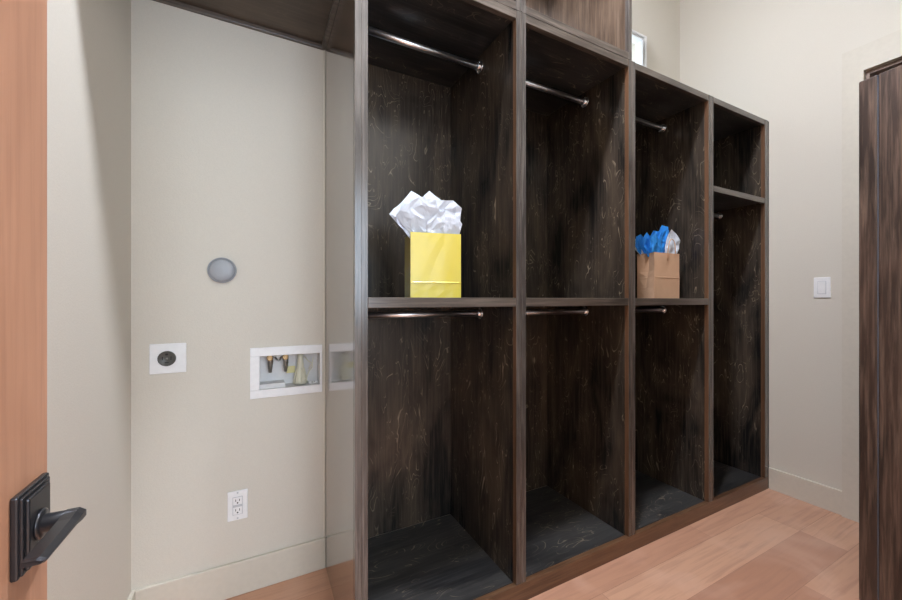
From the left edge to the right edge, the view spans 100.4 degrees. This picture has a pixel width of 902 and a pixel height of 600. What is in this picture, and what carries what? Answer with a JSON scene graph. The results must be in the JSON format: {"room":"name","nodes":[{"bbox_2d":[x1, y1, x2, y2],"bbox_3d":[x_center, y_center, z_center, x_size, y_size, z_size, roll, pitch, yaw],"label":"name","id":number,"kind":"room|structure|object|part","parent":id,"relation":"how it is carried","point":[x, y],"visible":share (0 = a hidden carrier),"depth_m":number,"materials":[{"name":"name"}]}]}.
{"room":"walk-in closet","nodes":[
{"label":"walk-in closet","id":0,"kind":"room"},
{"bbox_2d":[47,0,130,599],"bbox_3d":[-0.725,-0.625,0.456,0.120,3.450,1.758,0,0,-27],"label":"wall","id":1,"kind":"structure","parent":0,"point":[89,41],"depth_m":0.94,"materials":[{"name":"paint"}]},
{"bbox_2d":[127,590,135,599],"bbox_3d":[-0.668,1.038,0.491,0.013,0.124,1.748,0,0,-27],"label":"baseboard","id":2,"kind":"structure","parent":1,"relation":"attached to","point":[132,593],"depth_m":1.25,"materials":[{"name":"paint"}]},
{"bbox_2d":[153,0,338,50],"bbox_3d":[-0.673,-1.514,1.168,0.627,0.972,0.542,0,0,-27],"label":"upper cabinet","id":3,"kind":"object","parent":1,"relation":"attached to","point":[305,22],"visible":1,"depth_m":1.37,"materials":[{"name":"brown wood"}]},
{"bbox_2d":[131,0,679,590],"bbox_3d":[0.242,-0.625,2.021,3.279,3.450,0.130,0,0,-27],"label":"wall","id":4,"kind":"structure","parent":0,"point":[227,119],"depth_m":1.38,"materials":[{"name":"paint"}]},
{"bbox_2d":[149,343,185,374],"bbox_3d":[-0.983,0.203,1.306,0.105,0.104,0.012,0,0,-27],"label":"receptacle","id":5,"kind":"object","parent":4,"relation":"attached to","point":[170,357],"visible":1,"depth_m":1.30,"materials":[{"name":"white plastic"}]},
{"bbox_2d":[157,351,175,365],"bbox_3d":[-0.985,0.203,1.302,0.052,0.052,0.005,0,0,-27],"label":"socket","id":6,"kind":"object","parent":5,"relation":"attached to","point":[164,358],"depth_m":1.30,"materials":[{"name":"grey plastic"}]},
{"bbox_2d":[207,258,236,282],"bbox_3d":[-0.838,-0.109,1.376,0.093,0.093,0.020,0,0,-27],"label":"vent cap","id":7,"kind":"object","parent":4,"relation":"attached to","point":[221,270],"visible":1,"depth_m":1.37,"materials":[{"name":"grey plastic"}]},
{"bbox_2d":[135,537,325,599],"bbox_3d":[-0.789,1.038,1.406,0.614,0.124,0.013,0,0,-27],"label":"baseboard","id":8,"kind":"structure","parent":4,"relation":"attached to","point":[236,578],"depth_m":1.41,"materials":[{"name":"paint"}]},
{"bbox_2d":[227,489,247,521],"bbox_3d":[-0.797,0.767,1.404,0.066,0.109,0.009,0,0,-27],"label":"power outlet","id":9,"kind":"object","parent":4,"relation":"attached to","point":[237,501],"visible":1,"depth_m":1.40,"materials":[{"name":"white plastic"}]},
{"bbox_2d":[233,506,241,514],"bbox_3d":[-0.795,0.785,1.401,0.029,0.027,0.001,0,0,-27],"label":"socket","id":10,"kind":"object","parent":9,"relation":"attached to","point":[237,510],"depth_m":1.40,"materials":[{"name":"white plastic"}]},
{"bbox_2d":[233,496,241,504],"bbox_3d":[-0.795,0.749,1.401,0.029,0.027,0.001,0,0,-27],"label":"socket","id":11,"kind":"object","parent":9,"relation":"attached to","point":[237,500],"depth_m":1.40,"materials":[{"name":"white plastic"}]},
{"bbox_2d":[233,496,242,515],"bbox_3d":[-0.796,0.767,1.402,0.033,0.067,0.002,0,0,-27],"label":"receptacle","id":12,"kind":"object","parent":9,"relation":"attached to","point":[237,500],"depth_m":1.40,"materials":[{"name":"white plastic"}]},
{"bbox_2d":[250,344,321,398],"bbox_3d":[-0.666,0.280,1.523,0.262,0.194,0.095,0,0,-27],"label":"washer outlet box","id":13,"kind":"object","parent":4,"relation":"attached to","point":[283,370],"visible":1,"depth_m":1.52,"materials":[{"name":"white plastic"}]},
{"bbox_2d":[324,50,324,536],"bbox_3d":[-0.521,-0.026,1.549,0.006,2.004,0.006,0,0,-27],"label":"trim","id":14,"kind":"structure","parent":4,"relation":"attached to","point":[324,50],"depth_m":1.55,"materials":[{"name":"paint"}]},
{"bbox_2d":[632,29,646,67],"bbox_3d":[0.973,-1.497,2.357,0.698,0.496,0.066,0,0,-27],"label":"window","id":15,"kind":"structure","parent":4,"relation":"in","point":[639,41],"depth_m":2.47,"materials":[{"name":"white plastic"}]},
{"bbox_3d":[0.981,-1.497,2.345,0.638,0.452,0.004,0,0,-27],"label":"pane","id":16,"kind":"part","parent":15,"relation":"part of","materials":[{"name":"clear glass"}]},
{"bbox_2d":[225,488,858,599],"bbox_3d":[1.102,1.140,0.046,5.200,0.080,4.468,0,0,-27],"label":"floor","id":17,"kind":"structure","parent":0,"point":[769,544],"depth_m":1.55,"materials":[{"name":"brown wood"}]},
{"bbox_2d":[325,0,361,599],"bbox_3d":[-0.390,-0.450,1.325,0.020,3.100,0.522,0,0,-27],"label":"end panel","id":18,"kind":"object","parent":17,"relation":"on","point":[343,52],"visible":1,"depth_m":1.23,"materials":[{"name":"glass"}]},
{"bbox_2d":[362,0,520,599],"bbox_3d":[-0.123,0.026,1.463,0.580,2.145,0.522,0,0,-27],"label":"compartment","id":19,"kind":"object","parent":17,"relation":"on","point":[441,79],"visible":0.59,"depth_m":1.59,"materials":[{"name":"brown wood"}]},
{"bbox_3d":[-0.243,-0.006,1.691,0.540,2.076,0.007,0,0,-27],"label":"panel","id":20,"kind":"part","parent":19,"relation":"part of","materials":[{"name":"brown wood"}]},
{"bbox_3d":[-0.117,0.055,1.448,0.534,0.025,0.025,0,0,-27],"label":"hanging rod","id":21,"kind":"part","parent":19,"relation":"part of","materials":[{"name":"silver metal"}]},
{"bbox_3d":[-0.117,-0.973,1.448,0.534,0.025,0.025,0,0,-27],"label":"hanging rod","id":22,"kind":"part","parent":19,"relation":"part of","materials":[{"name":"silver metal"}]},
{"bbox_2d":[389,191,461,297],"bbox_3d":[-0.096,-0.207,1.356,0.256,0.396,0.132,0,0,-16],"label":"gift bag","id":23,"kind":"object","parent":19,"relation":"on","point":[432,225],"visible":1,"depth_m":1.31,"materials":[{"name":"yellow paper"}]},
{"bbox_3d":[-0.128,-1.033,1.468,0.540,0.022,0.494,0,0,-27],"label":"panel","id":24,"kind":"part","parent":19,"relation":"part of","materials":[{"name":"brown wood"}]},
{"bbox_3d":[-0.128,1.041,1.468,0.540,0.018,0.494,0,0,-27],"label":"panel","id":25,"kind":"part","parent":19,"relation":"part of","materials":[{"name":"black wood"}]},
{"bbox_3d":[0.120,0.028,1.601,0.022,2.143,0.501,0,0,-27],"label":"panel","id":26,"kind":"part","parent":19,"relation":"part of","materials":[{"name":"brown wood"}]},
{"bbox_3d":[-0.009,-1.031,1.240,0.540,0.030,0.019,0,0,-27],"label":"frame rail","id":27,"kind":"part","parent":19,"relation":"part of","materials":[{"name":"brown wood"}]},
{"bbox_2d":[494,0,520,11],"bbox_3d":[-0.123,-1.524,1.463,0.580,0.953,0.522,0,0,-27],"label":"cubby","id":28,"kind":"object","parent":19,"relation":"on","point":[514,4],"visible":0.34,"depth_m":1.35,"materials":[{"name":"brown wood"}]},
{"bbox_3d":[-0.009,-1.062,1.240,0.540,0.030,0.019,0,0,-27],"label":"frame rail","id":29,"kind":"part","parent":28,"relation":"part of","materials":[{"name":"brown wood"}]},
{"bbox_2d":[521,12,631,582],"bbox_3d":[0.403,0.026,1.736,0.604,2.145,0.522,0,0,-27],"label":"compartment","id":30,"kind":"object","parent":17,"relation":"on","point":[576,93],"visible":0.55,"depth_m":1.78,"materials":[{"name":"brown wood"}]},
{"bbox_3d":[0.285,-0.006,1.965,0.561,2.076,0.007,0,0,-27],"label":"panel","id":31,"kind":"part","parent":30,"relation":"part of","materials":[{"name":"brown wood"}]},
{"bbox_3d":[0.410,0.055,1.722,0.555,0.025,0.025,0,0,-27],"label":"hanging rod","id":32,"kind":"part","parent":30,"relation":"part of","materials":[{"name":"silver metal"}]},
{"bbox_3d":[0.410,-0.973,1.722,0.555,0.025,0.025,0,0,-27],"label":"hanging rod","id":33,"kind":"part","parent":30,"relation":"part of","materials":[{"name":"silver metal"}]},
{"bbox_3d":[0.400,-1.033,1.742,0.561,0.022,0.494,0,0,-27],"label":"panel","id":34,"kind":"part","parent":30,"relation":"part of","materials":[{"name":"brown wood"}]},
{"bbox_3d":[0.400,1.041,1.742,0.561,0.018,0.494,0,0,-27],"label":"panel","id":35,"kind":"part","parent":30,"relation":"part of","materials":[{"name":"black wood"}]},
{"bbox_2d":[521,0,631,60],"bbox_3d":[0.403,-1.524,1.736,0.604,0.953,0.522,0,0,-27],"label":"upper cabinet","id":36,"kind":"object","parent":30,"relation":"on","point":[606,24],"visible":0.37,"depth_m":1.73,"materials":[{"name":"brown wood"}]},
{"bbox_3d":[0.286,-1.524,1.966,0.564,0.953,0.007,0,0,-27],"label":"panel","id":37,"kind":"part","parent":36,"relation":"part of","materials":[{"name":"brown wood"}]},
{"bbox_3d":[0.658,-1.524,1.880,0.019,0.953,0.501,0,0,-27],"label":"panel","id":38,"kind":"part","parent":36,"relation":"part of","materials":[{"name":"brown wood"}]},
{"bbox_3d":[0.518,-1.031,1.514,0.561,0.030,0.019,0,0,-27],"label":"frame rail","id":39,"kind":"part","parent":30,"relation":"part of","materials":[{"name":"brown wood"}]},
{"bbox_3d":[0.657,0.028,1.879,0.022,2.143,0.501,0,0,-27],"label":"panel","id":40,"kind":"part","parent":30,"relation":"part of","materials":[{"name":"brown wood"}]},
{"bbox_2d":[473,477,767,599],"bbox_3d":[0.789,1.066,1.653,2.376,0.068,0.020,0,0,-27],"label":"toe kick","id":41,"kind":"object","parent":17,"relation":"on","point":[544,580],"visible":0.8,"depth_m":1.60,"materials":[{"name":"brown wood"}]},
{"bbox_2d":[632,61,710,534],"bbox_3d":[0.941,0.026,2.015,0.606,2.145,0.522,0,0,-27],"label":"compartment","id":42,"kind":"object","parent":17,"relation":"on","point":[671,119],"visible":0.51,"depth_m":2.02,"materials":[{"name":"brown wood"}]},
{"bbox_3d":[0.949,0.055,2.001,0.557,0.025,0.025,0,0,-27],"label":"hanging rod","id":43,"kind":"part","parent":42,"relation":"part of","materials":[{"name":"silver metal"}]},
{"bbox_3d":[0.949,-0.973,2.001,0.557,0.025,0.025,0,0,-27],"label":"hanging rod","id":44,"kind":"part","parent":42,"relation":"part of","materials":[{"name":"silver metal"}]},
{"bbox_2d":[635,225,679,297],"bbox_3d":[1.054,-0.199,1.925,0.269,0.380,0.105,0,0,-24],"label":"gift bag","id":45,"kind":"object","parent":42,"relation":"on","point":[657,258],"visible":0.98,"depth_m":1.90,"materials":[{"name":"paper"}]},
{"bbox_3d":[1.116,-0.255,1.899,0.062,0.112,0.007,0,0,-24],"label":"handle","id":46,"kind":"part","parent":45,"relation":"part of","materials":[{"name":"paper"}]},
{"bbox_3d":[0.938,-1.033,2.021,0.563,0.022,0.494,0,0,-27],"label":"panel","id":47,"kind":"part","parent":42,"relation":"part of","materials":[{"name":"brown wood"}]},
{"bbox_3d":[0.938,1.041,2.021,0.563,0.018,0.494,0,0,-27],"label":"panel","id":48,"kind":"part","parent":42,"relation":"part of","materials":[{"name":"black wood"}]},
{"bbox_3d":[1.057,-1.031,1.793,0.563,0.030,0.019,0,0,-27],"label":"frame rail","id":49,"kind":"part","parent":42,"relation":"part of","materials":[{"name":"brown wood"}]},
{"bbox_2d":[711,96,768,500],"bbox_3d":[1.476,0.027,2.292,0.598,2.146,0.522,0,0,-27],"label":"compartment","id":50,"kind":"object","parent":17,"relation":"on","point":[739,137],"depth_m":2.26,"materials":[{"name":"brown wood"}]},
{"bbox_2d":[713,193,757,211],"bbox_3d":[1.461,-0.578,2.292,0.526,0.024,0.494,0,0,-27],"label":"shelf","id":51,"kind":"object","parent":50,"relation":"attached to","point":[722,202],"depth_m":2.20,"materials":[{"name":"brown wood"}]},
{"bbox_3d":[1.461,-1.033,2.292,0.526,0.022,0.494,0,0,-27],"label":"panel","id":52,"kind":"part","parent":50,"relation":"part of","materials":[{"name":"brown wood"}]},
{"bbox_3d":[1.461,1.041,2.292,0.526,0.018,0.494,0,0,-27],"label":"panel","id":53,"kind":"part","parent":50,"relation":"part of","materials":[{"name":"black wood"}]},
{"bbox_3d":[1.579,-1.031,2.063,0.526,0.030,0.019,0,0,-27],"label":"frame rail","id":54,"kind":"part","parent":50,"relation":"part of","materials":[{"name":"brown wood"}]},
{"bbox_3d":[1.849,0.028,2.207,0.014,2.144,0.025,0,0,-27],"label":"filler strip","id":55,"kind":"part","parent":50,"relation":"part of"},
{"bbox_2d":[680,0,901,490],"bbox_3d":[2.079,-0.625,1.910,0.120,3.450,1.758,0,0,-27],"label":"wall","id":56,"kind":"structure","parent":0,"point":[779,62],"depth_m":2.07,"materials":[{"name":"paint"}]},
{"bbox_2d":[769,467,841,514],"bbox_3d":[1.929,1.038,2.056,0.013,0.124,0.312,0,0,-27],"label":"baseboard","id":57,"kind":"structure","parent":56,"relation":"attached to","point":[828,498],"depth_m":2.04,"materials":[{"name":"paint"}]},
{"bbox_2d":[814,277,830,297],"bbox_3d":[1.964,-0.066,1.990,0.010,0.109,0.067,0,0,-27],"label":"light switch","id":58,"kind":"object","parent":56,"relation":"attached to","point":[822,285],"visible":1,"depth_m":1.99,"materials":[{"name":"white plastic"}]},
{"bbox_2d":[842,29,901,522],"bbox_3d":[2.199,-0.075,1.524,0.022,2.350,0.882,0,0,-27],"label":"trim","id":59,"kind":"structure","parent":56,"relation":"attached to","point":[886,49],"depth_m":1.88,"materials":[{"name":"paint"}]},
{"bbox_2d":[866,59,901,78],"bbox_3d":[2.262,-0.012,1.558,0.116,2.224,0.724,0,0,-27],"label":"trim","id":60,"kind":"structure","parent":56,"relation":"attached to","point":[881,69],"depth_m":1.81,"materials":[{"name":"brown wood"}]},
{"bbox_3d":[1.109,-0.625,0.350,3.279,3.450,0.120,0,0,-27],"label":"wall","id":61,"kind":"structure","parent":0,"visible":0},
{"bbox_2d":[0,0,85,599],"bbox_3d":[-0.275,0.066,0.101,0.084,2.052,0.692,0,0,-27],"label":"door","id":62,"kind":"structure","parent":61,"relation":"in","point":[30,534],"depth_m":0.36,"materials":[{"name":"brown wood"}]},
{"bbox_3d":[-0.411,0.220,0.371,0.012,0.077,0.060,0,0,-27],"label":"handle","id":63,"kind":"part","parent":62,"relation":"part of","materials":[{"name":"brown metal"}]},
{"bbox_3d":[-0.365,0.219,0.349,0.015,0.011,0.088,0,0,-27],"label":"lever","id":64,"kind":"part","parent":62,"relation":"part of","materials":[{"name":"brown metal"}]},
{"bbox_2d":[859,65,901,599],"bbox_3d":[1.611,0.149,1.071,0.040,1.885,0.645,0,0,-20],"label":"door","id":65,"kind":"structure","parent":61,"relation":"in","point":[880,96],"depth_m":1.31,"materials":[{"name":"brown wood"}]}
]}

